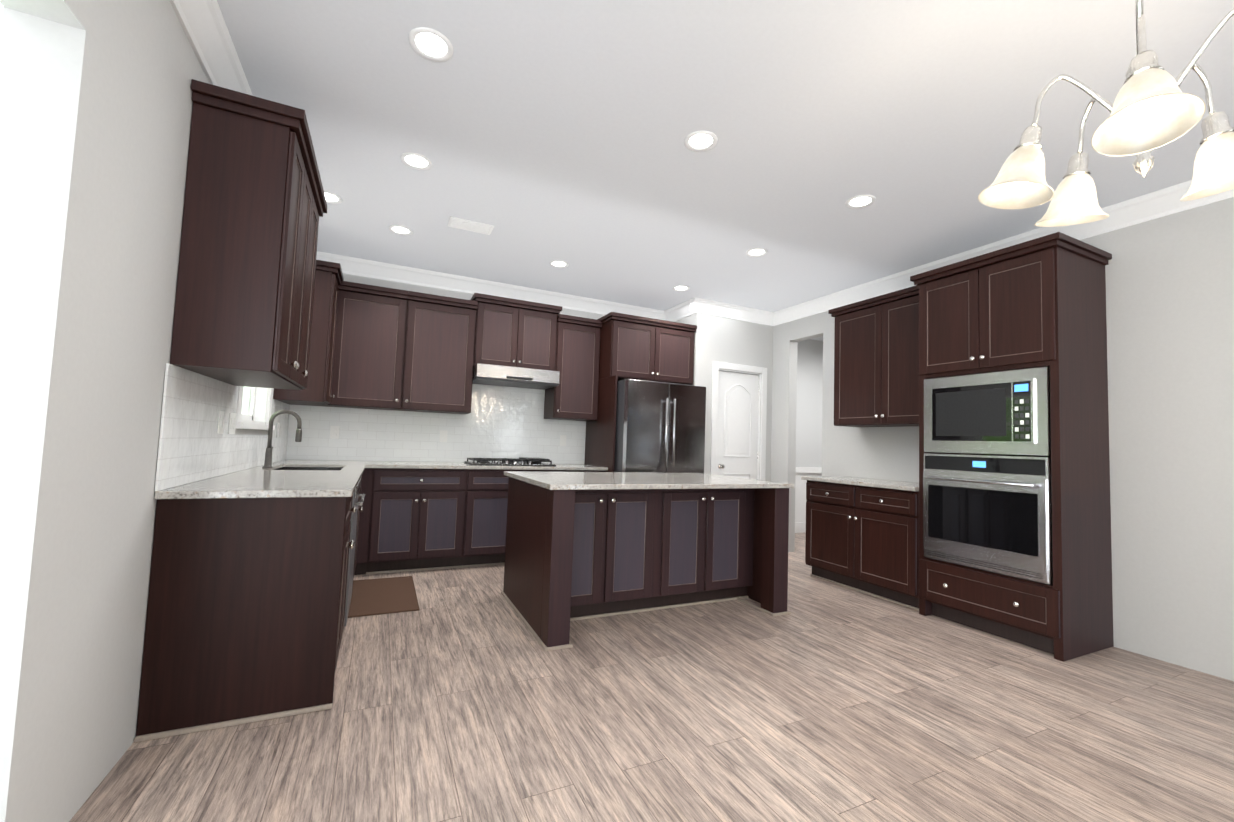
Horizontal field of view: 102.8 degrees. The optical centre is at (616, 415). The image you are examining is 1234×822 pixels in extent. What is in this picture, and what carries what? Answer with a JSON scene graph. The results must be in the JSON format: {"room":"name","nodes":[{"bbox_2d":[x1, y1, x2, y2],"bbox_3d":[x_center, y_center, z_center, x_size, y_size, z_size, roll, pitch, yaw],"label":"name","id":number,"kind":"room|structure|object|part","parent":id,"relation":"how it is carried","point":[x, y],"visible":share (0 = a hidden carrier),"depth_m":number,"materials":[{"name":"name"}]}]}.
{"room":"kitchen","nodes":[
{"label":"kitchen","id":0,"kind":"room"},
{"bbox_2d":[0,0,273,821],"bbox_3d":[-1.363,-0.232,0.961,0.150,2.780,7.750,4,-4,-25],"label":"wall","id":1,"kind":"structure","parent":0,"point":[96,104],"depth_m":1.36,"materials":[{"name":"paint"}]},
{"bbox_2d":[169,0,252,95],"bbox_3d":[-1.173,-1.547,1.022,0.098,0.135,7.600,4,-4,-25],"label":"crown molding","id":2,"kind":"structure","parent":1,"relation":"attached to","point":[203,24],"depth_m":1.98,"materials":[{"name":"white wood"}]},
{"bbox_2d":[155,363,289,490],"bbox_3d":[-2.307,0.091,3.094,0.008,0.482,2.743,4,-4,-25],"label":"backsplash","id":3,"kind":"structure","parent":1,"relation":"attached to","point":[194,446],"depth_m":2.25,"materials":[{"name":"tile"}]},
{"bbox_2d":[217,411,224,433],"bbox_3d":[-2.013,0.035,2.508,0.010,0.116,0.072,4,-4,-25],"label":"light switch","id":4,"kind":"object","parent":3,"relation":"attached to","point":[220,422],"visible":0.98,"depth_m":2.50,"materials":[{"name":"plastic"}]},
{"bbox_2d":[228,413,236,433],"bbox_3d":[-2.104,0.043,2.697,0.010,0.116,0.118,4,-4,-25],"label":"light switch","id":5,"kind":"object","parent":3,"relation":"attached to","point":[232,424],"visible":1,"depth_m":2.68,"materials":[{"name":"plastic"}]},
{"bbox_2d":[276,422,279,436],"bbox_3d":[-2.678,0.111,3.895,0.009,0.116,0.072,4,-4,-25],"label":"electrical outlet","id":6,"kind":"object","parent":3,"relation":"attached to","point":[278,427],"visible":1,"depth_m":3.88,"materials":[{"name":"plastic"}]},
{"bbox_2d":[170,79,327,389],"bbox_3d":[-1.733,-0.734,2.429,0.379,1.125,0.988,4,-4,-25],"label":"upper cabinet","id":7,"kind":"object","parent":1,"relation":"attached to","point":[255,206],"visible":1,"depth_m":2.02,"materials":[{"name":"wood"}]},
{"bbox_2d":[236,386,274,429],"bbox_3d":[-2.385,-0.400,3.185,0.195,0.970,0.920,4,-4,-25],"label":"window","id":8,"kind":"structure","parent":1,"relation":"in","point":[254,408],"depth_m":3.46,"materials":[{"name":"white glass"}]},
{"bbox_2d":[273,264,348,406],"bbox_3d":[-2.477,-0.643,4.001,0.394,1.070,0.381,4,-4,-25],"label":"upper cabinet","id":9,"kind":"object","parent":1,"relation":"attached to","point":[328,313],"depth_m":3.88,"materials":[{"name":"wood"}]},
{"bbox_2d":[286,273,604,461],"bbox_3d":[-1.145,0.025,5.269,3.965,2.780,0.150,4,-4,-25],"label":"wall","id":10,"kind":"structure","parent":0,"point":[408,287],"depth_m":4.86,"materials":[{"name":"paint"}]},
{"bbox_2d":[291,404,316,405],"bbox_3d":[-2.614,-0.648,4.289,0.394,1.104,0.394,4,-4,-25],"label":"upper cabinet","id":11,"kind":"object","parent":10,"relation":"attached to","point":[291,404],"depth_m":4.30,"materials":[{"name":"wood"}]},
{"bbox_2d":[337,284,416,410],"bbox_3d":[-2.210,-0.586,4.479,0.641,1.031,0.394,4,-4,-25],"label":"upper cabinet","id":12,"kind":"object","parent":10,"relation":"attached to","point":[378,347],"depth_m":4.37,"materials":[{"name":"wood"}]},
{"bbox_2d":[286,384,585,463],"bbox_3d":[-1.619,-0.007,4.953,2.814,0.941,0.008,4,-4,-25],"label":"backsplash","id":13,"kind":"structure","parent":10,"relation":"attached to","point":[504,422],"depth_m":4.91,"materials":[{"name":"tile"}]},
{"bbox_2d":[330,426,339,438],"bbox_3d":[-2.568,0.149,4.482,0.072,0.116,0.009,4,-4,-25],"label":"electrical outlet","id":14,"kind":"object","parent":13,"relation":"attached to","point":[334,432],"visible":1,"depth_m":4.48,"materials":[{"name":"plastic"}]},
{"bbox_2d":[439,430,447,441],"bbox_3d":[-1.720,0.203,4.885,0.072,0.116,0.009,4,-4,-25],"label":"electrical outlet","id":15,"kind":"object","parent":13,"relation":"attached to","point":[443,435],"visible":1,"depth_m":4.88,"materials":[{"name":"plastic"}]},
{"bbox_2d":[560,435,565,445],"bbox_3d":[-0.593,0.274,5.421,0.072,0.116,0.009,4,-4,-25],"label":"electrical outlet","id":16,"kind":"object","parent":13,"relation":"attached to","point":[562,440],"visible":1,"depth_m":5.42,"materials":[{"name":"plastic"}]},
{"bbox_2d":[413,296,476,413],"bbox_3d":[-1.749,-0.555,4.726,0.681,1.031,0.344,4,-4,-25],"label":"upper cabinet","id":17,"kind":"object","parent":10,"relation":"attached to","point":[443,361],"depth_m":4.61,"materials":[{"name":"wood"}]},
{"bbox_2d":[316,251,664,319],"bbox_3d":[-1.045,-1.299,5.233,3.725,0.135,0.098,4,-4,-25],"label":"crown molding","id":18,"kind":"structure","parent":10,"relation":"attached to","point":[349,265],"depth_m":5.03,"materials":[{"name":"white wood"}]},
{"bbox_2d":[470,293,561,370],"bbox_3d":[-1.055,-0.802,5.049,0.883,0.690,0.379,4,-4,-25],"label":"upper cabinet","id":19,"kind":"object","parent":10,"relation":"attached to","point":[511,332],"visible":0.83,"depth_m":4.89,"materials":[{"name":"wood"}]},
{"bbox_2d":[472,363,559,389],"bbox_3d":[-1.042,-0.387,4.965,0.805,0.143,0.490,4,-4,-25],"label":"range hood","id":20,"kind":"object","parent":19,"relation":"attached to","point":[500,375],"visible":0.88,"depth_m":4.77,"materials":[{"name":"silver metal"}]},
{"bbox_2d":[544,316,599,420],"bbox_3d":[-0.481,-0.475,5.328,0.493,1.032,0.345,4,-4,-25],"label":"upper cabinet","id":21,"kind":"object","parent":10,"relation":"attached to","point":[590,353],"depth_m":5.18,"materials":[{"name":"wood"}]},
{"bbox_2d":[596,316,695,384],"bbox_3d":[0.270,-0.671,5.537,1.015,0.619,0.630,4,-4,-25],"label":"upper cabinet","id":22,"kind":"object","parent":10,"relation":"attached to","point":[630,348],"depth_m":5.23,"materials":[{"name":"wood"}]},
{"bbox_2d":[69,532,1233,821],"bbox_3d":[1.746,1.397,2.602,7.350,0.060,8.150,4,-4,-25],"label":"floor","id":23,"kind":"structure","parent":0,"point":[461,694],"depth_m":2.02,"materials":[{"name":"brown wood"}]},
{"bbox_2d":[134,495,353,742],"bbox_3d":[-1.607,0.783,2.256,0.630,0.882,0.630,4,-4,-25],"label":"base cabinet","id":24,"kind":"object","parent":23,"relation":"on","point":[245,616],"depth_m":1.96,"materials":[{"name":"wood"}]},
{"bbox_2d":[154,460,369,498],"bbox_3d":[-1.887,0.354,2.927,0.652,0.030,2.100,4,-4,-25],"label":"countertop","id":25,"kind":"structure","parent":24,"relation":"on","point":[257,482],"depth_m":2.27,"materials":[{"name":"white stone"}]},
{"bbox_2d":[262,410,301,467],"bbox_3d":[-2.241,0.154,3.314,0.208,0.388,0.099,4,-4,-25],"label":"faucet","id":26,"kind":"object","parent":25,"relation":"on","point":[268,454],"visible":1,"depth_m":3.27,"materials":[{"name":"grey metal"}]},
{"bbox_2d":[273,467,343,470],"bbox_3d":[-2.164,0.486,3.449,0.412,0.217,0.672,4,-4,-25],"label":"sink","id":27,"kind":"object","parent":25,"relation":"in","point":[310,468],"visible":0.04,"depth_m":3.74,"materials":[{"name":"silver metal"}]},
{"bbox_2d":[344,479,364,626],"bbox_3d":[-1.834,0.816,2.833,0.640,0.868,0.600,4,-4,-25],"label":"dishwasher","id":28,"kind":"object","parent":23,"relation":"on","point":[355,503],"visible":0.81,"depth_m":2.78,"materials":[{"name":"grey metal"}]},
{"bbox_2d":[353,501,361,577],"bbox_3d":[-2.174,0.963,3.425,0.630,0.618,0.759,4,-4,-25],"label":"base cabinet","id":29,"kind":"object","parent":23,"relation":"on","point":[359,510],"depth_m":3.60,"materials":[{"name":"wood"}]},
{"bbox_2d":[348,576,419,617],"bbox_3d":[-1.715,1.293,3.564,0.480,0.011,0.860,4,-4,-25],"label":"mat","id":30,"kind":"object","parent":23,"relation":"on","point":[378,596],"visible":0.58,"depth_m":3.50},
{"bbox_2d":[366,468,477,574],"bbox_3d":[-1.788,0.906,4.490,0.820,0.882,0.630,4,-4,-25],"label":"base cabinet","id":31,"kind":"object","parent":23,"relation":"on","point":[420,519],"depth_m":4.21,"materials":[{"name":"wood"}]},
{"bbox_2d":[474,469,573,566],"bbox_3d":[-1.075,0.951,4.828,1.040,0.882,0.630,4,-4,-25],"label":"base cabinet","id":32,"kind":"object","parent":23,"relation":"on","point":[490,505],"depth_m":4.47,"materials":[{"name":"wood"}]},
{"bbox_2d":[358,461,607,470],"bbox_3d":[-1.501,0.466,4.633,2.822,0.030,0.652,4,-4,-25],"label":"countertop","id":33,"kind":"structure","parent":32,"relation":"on","point":[373,464],"depth_m":4.49,"materials":[{"name":"white stone"}]},
{"bbox_2d":[464,457,555,465],"bbox_3d":[-1.058,0.448,4.872,0.800,0.064,0.470,4,-4,-25],"label":"cooktop","id":34,"kind":"object","parent":33,"relation":"in","point":[522,461],"visible":1,"depth_m":4.76,"materials":[{"name":"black metal"}]},
{"bbox_2d":[574,470,605,471],"bbox_3d":[-0.491,0.988,5.106,0.536,0.882,0.630,4,-4,-25],"label":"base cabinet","id":35,"kind":"object","parent":23,"relation":"on","point":[574,470],"depth_m":4.90,"materials":[{"name":"wood"}]},
{"bbox_2d":[584,375,705,472],"bbox_3d":[0.279,0.546,5.271,0.941,1.837,1.028,4,-4,-25],"label":"refrigerator","id":36,"kind":"object","parent":23,"relation":"on","point":[660,427],"depth_m":4.90,"materials":[{"name":"grey metal"}]},
{"bbox_3d":[-0.196,0.525,5.199,0.020,1.837,0.750,4,-4,-25],"label":"fridge panel","id":37,"kind":"part","parent":36,"relation":"part of","materials":[{"name":"brown wood"}]},
{"bbox_2d":[501,477,790,651],"bbox_3d":[0.193,0.926,3.611,1.796,0.882,1.106,4,-4,-25],"label":"kitchen island","id":38,"kind":"object","parent":23,"relation":"on","point":[572,555],"visible":1,"depth_m":3.39,"materials":[{"name":"wood"}]},
{"bbox_2d":[504,471,793,489],"bbox_3d":[0.197,0.469,3.640,1.810,0.030,1.150,4,-4,-25],"label":"island countertop","id":39,"kind":"structure","parent":38,"relation":"on","point":[591,480],"depth_m":3.33,"materials":[{"name":"white stone"}]},
{"bbox_2d":[805,480,918,610],"bbox_3d":[2.227,1.032,4.196,0.662,0.882,1.057,4,-4,-25],"label":"base cabinet","id":40,"kind":"object","parent":23,"relation":"on","point":[863,539],"visible":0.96,"depth_m":3.99,"materials":[{"name":"wood"}]},
{"bbox_2d":[801,476,918,490],"bbox_3d":[2.241,0.577,4.238,0.652,0.030,1.087,4,-4,-25],"label":"countertop","id":41,"kind":"structure","parent":40,"relation":"on","point":[892,484],"depth_m":4.14,"materials":[{"name":"white stone"}]},
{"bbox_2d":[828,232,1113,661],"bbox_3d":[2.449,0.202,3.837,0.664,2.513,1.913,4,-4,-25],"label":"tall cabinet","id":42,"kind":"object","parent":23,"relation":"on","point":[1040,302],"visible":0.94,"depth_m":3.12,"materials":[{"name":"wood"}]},
{"bbox_2d":[924,367,1050,455],"bbox_3d":[2.605,-0.002,3.363,0.493,0.530,0.742,4,-4,-25],"label":"microwave","id":43,"kind":"object","parent":42,"relation":"in","point":[1005,412],"visible":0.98,"depth_m":3.19,"materials":[{"name":"grey metal"}]},
{"bbox_2d":[923,453,1052,583],"bbox_3d":[2.603,0.643,3.336,0.646,0.740,0.742,4,-4,-25],"label":"wall oven","id":44,"kind":"object","parent":42,"relation":"in","point":[989,513],"visible":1,"depth_m":3.15,"materials":[{"name":"grey metal"}]},
{"bbox_2d":[674,313,772,480],"bbox_3d":[1.250,0.151,5.992,1.230,2.780,0.700,4,-4,-25],"label":"wall","id":45,"kind":"structure","parent":0,"point":[725,340],"depth_m":5.66,"materials":[{"name":"paint"}]},
{"bbox_2d":[665,300,696,321],"bbox_3d":[0.728,-1.208,5.721,0.098,0.135,0.540,4,-4,-25],"label":"crown molding","id":46,"kind":"structure","parent":45,"relation":"attached to","point":[680,311],"depth_m":5.73,"materials":[{"name":"white wood"}]},
{"bbox_2d":[689,297,772,324],"bbox_3d":[1.314,-1.192,5.635,1.083,0.135,0.098,4,-4,-25],"label":"crown molding","id":47,"kind":"structure","parent":45,"relation":"attached to","point":[699,305],"depth_m":5.62,"materials":[{"name":"white wood"}]},
{"bbox_2d":[716,371,758,479],"bbox_3d":[1.394,0.510,5.667,0.612,2.021,0.098,4,-4,-25],"label":"pantry door","id":48,"kind":"structure","parent":45,"relation":"in","point":[737,432],"depth_m":5.70,"materials":[{"name":"white wood"}]},
{"bbox_2d":[710,361,766,479],"bbox_3d":[1.373,0.469,5.706,0.784,2.123,0.138,4,-4,-25],"label":"door frame","id":49,"kind":"structure","parent":45,"relation":"attached to","point":[762,400],"depth_m":5.77,"materials":[{"name":"white wood"}]},
{"bbox_2d":[217,0,1233,340],"bbox_3d":[1.847,-1.437,2.765,7.350,0.060,8.150,4,-4,-25],"label":"ceiling","id":50,"kind":"structure","parent":0,"point":[541,134],"depth_m":2.49,"materials":[{"name":"paint"}]},
{"bbox_2d":[324,191,342,203],"bbox_3d":[-1.990,-1.503,3.391,0.176,0.006,0.176,4,-4,-25],"label":"recessed light","id":51,"kind":"object","parent":50,"relation":"in","point":[331,198],"visible":0.56,"depth_m":3.41,"materials":[{"name":"white plastic"}]},
{"bbox_2d":[389,225,412,234],"bbox_3d":[-1.708,-1.464,3.890,0.176,0.006,0.176,4,-4,-25],"label":"recessed light","id":52,"kind":"object","parent":50,"relation":"in","point":[399,230],"visible":1,"depth_m":3.89,"materials":[{"name":"white plastic"}]},
{"bbox_2d":[400,152,431,169],"bbox_3d":[-1.185,-1.502,2.911,0.176,0.006,0.176,4,-4,-25],"label":"recessed light","id":53,"kind":"object","parent":50,"relation":"in","point":[417,161],"visible":1,"depth_m":2.91,"materials":[{"name":"white plastic"}]},
{"bbox_2d":[408,27,452,61],"bbox_3d":[-0.771,-1.537,2.045,0.176,0.006,0.176,4,-4,-25],"label":"recessed light","id":54,"kind":"object","parent":50,"relation":"in","point":[427,43],"visible":1,"depth_m":2.04,"materials":[{"name":"white plastic"}]},
{"bbox_2d":[448,216,493,234],"bbox_3d":[-1.116,-1.448,3.762,0.320,0.012,0.180,4,-4,-25],"label":"ceiling vent","id":55,"kind":"object","parent":50,"relation":"in","point":[469,225],"visible":1,"depth_m":3.75,"materials":[{"name":"white metal"}]},
{"bbox_2d":[549,260,568,267],"bbox_3d":[-0.530,-1.387,4.505,0.176,0.006,0.176,4,-4,-25],"label":"recessed light","id":56,"kind":"object","parent":50,"relation":"in","point":[559,264],"visible":0.96,"depth_m":4.50,"materials":[{"name":"white plastic"}]},
{"bbox_2d":[673,285,689,290],"bbox_3d":[0.660,-1.312,5.071,0.176,0.006,0.176,4,-4,-25],"label":"recessed light","id":57,"kind":"object","parent":50,"relation":"in","point":[680,288],"visible":1,"depth_m":5.08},
{"bbox_2d":[684,131,717,151],"bbox_3d":[0.446,-1.461,2.624,0.176,0.006,0.176,4,-4,-25],"label":"recessed light","id":58,"kind":"object","parent":50,"relation":"in","point":[698,141],"visible":1,"depth_m":2.62,"materials":[{"name":"white plastic"}]},
{"bbox_2d":[746,248,767,256],"bbox_3d":[1.156,-1.351,4.079,0.176,0.006,0.176,4,-4,-25],"label":"recessed light","id":59,"kind":"object","parent":50,"relation":"in","point":[755,252],"visible":1,"depth_m":4.08,"materials":[{"name":"white plastic"}]},
{"bbox_2d":[846,195,875,208],"bbox_3d":[1.579,-1.387,3.195,0.176,0.006,0.176,4,-4,-25],"label":"recessed light","id":60,"kind":"object","parent":50,"relation":"in","point":[856,203],"visible":1,"depth_m":3.19,"materials":[{"name":"white plastic"}]},
{"bbox_2d":[978,0,1233,226],"bbox_3d":[1.430,-1.063,1.314,0.693,0.882,0.668,4,-4,-25],"label":"chandelier","id":61,"kind":"object","parent":50,"relation":"hanging from","point":[1152,107],"visible":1,"depth_m":1.33,"materials":[{"name":"white glass"}]},
{"bbox_2d":[795,339,822,522],"bbox_3d":[2.501,0.257,7.057,1.950,2.780,0.150,4,-4,-25],"label":"wall","id":62,"kind":"structure","parent":0,"point":[809,402],"depth_m":7.10,"materials":[{"name":"paint"}]},
{"bbox_2d":[795,467,821,532],"bbox_3d":[2.518,1.183,6.928,1.975,0.920,0.030,4,-4,-25],"label":"trim","id":63,"kind":"structure","parent":62,"relation":"attached to","point":[800,527],"depth_m":6.98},
{"bbox_2d":[771,197,1233,680],"bbox_3d":[3.399,0.043,2.781,0.120,2.780,6.950,4,-4,-25],"label":"wall","id":64,"kind":"structure","parent":0,"point":[1170,315],"depth_m":2.94,"materials":[{"name":"paint"}]},
{"bbox_2d":[769,180,1233,325],"bbox_3d":[3.348,-1.283,2.811,0.098,0.135,6.950,4,-4,-25],"label":"crown molding","id":65,"kind":"structure","parent":64,"relation":"attached to","point":[1164,202],"depth_m":3.48,"materials":[{"name":"white wood"}]}
]}

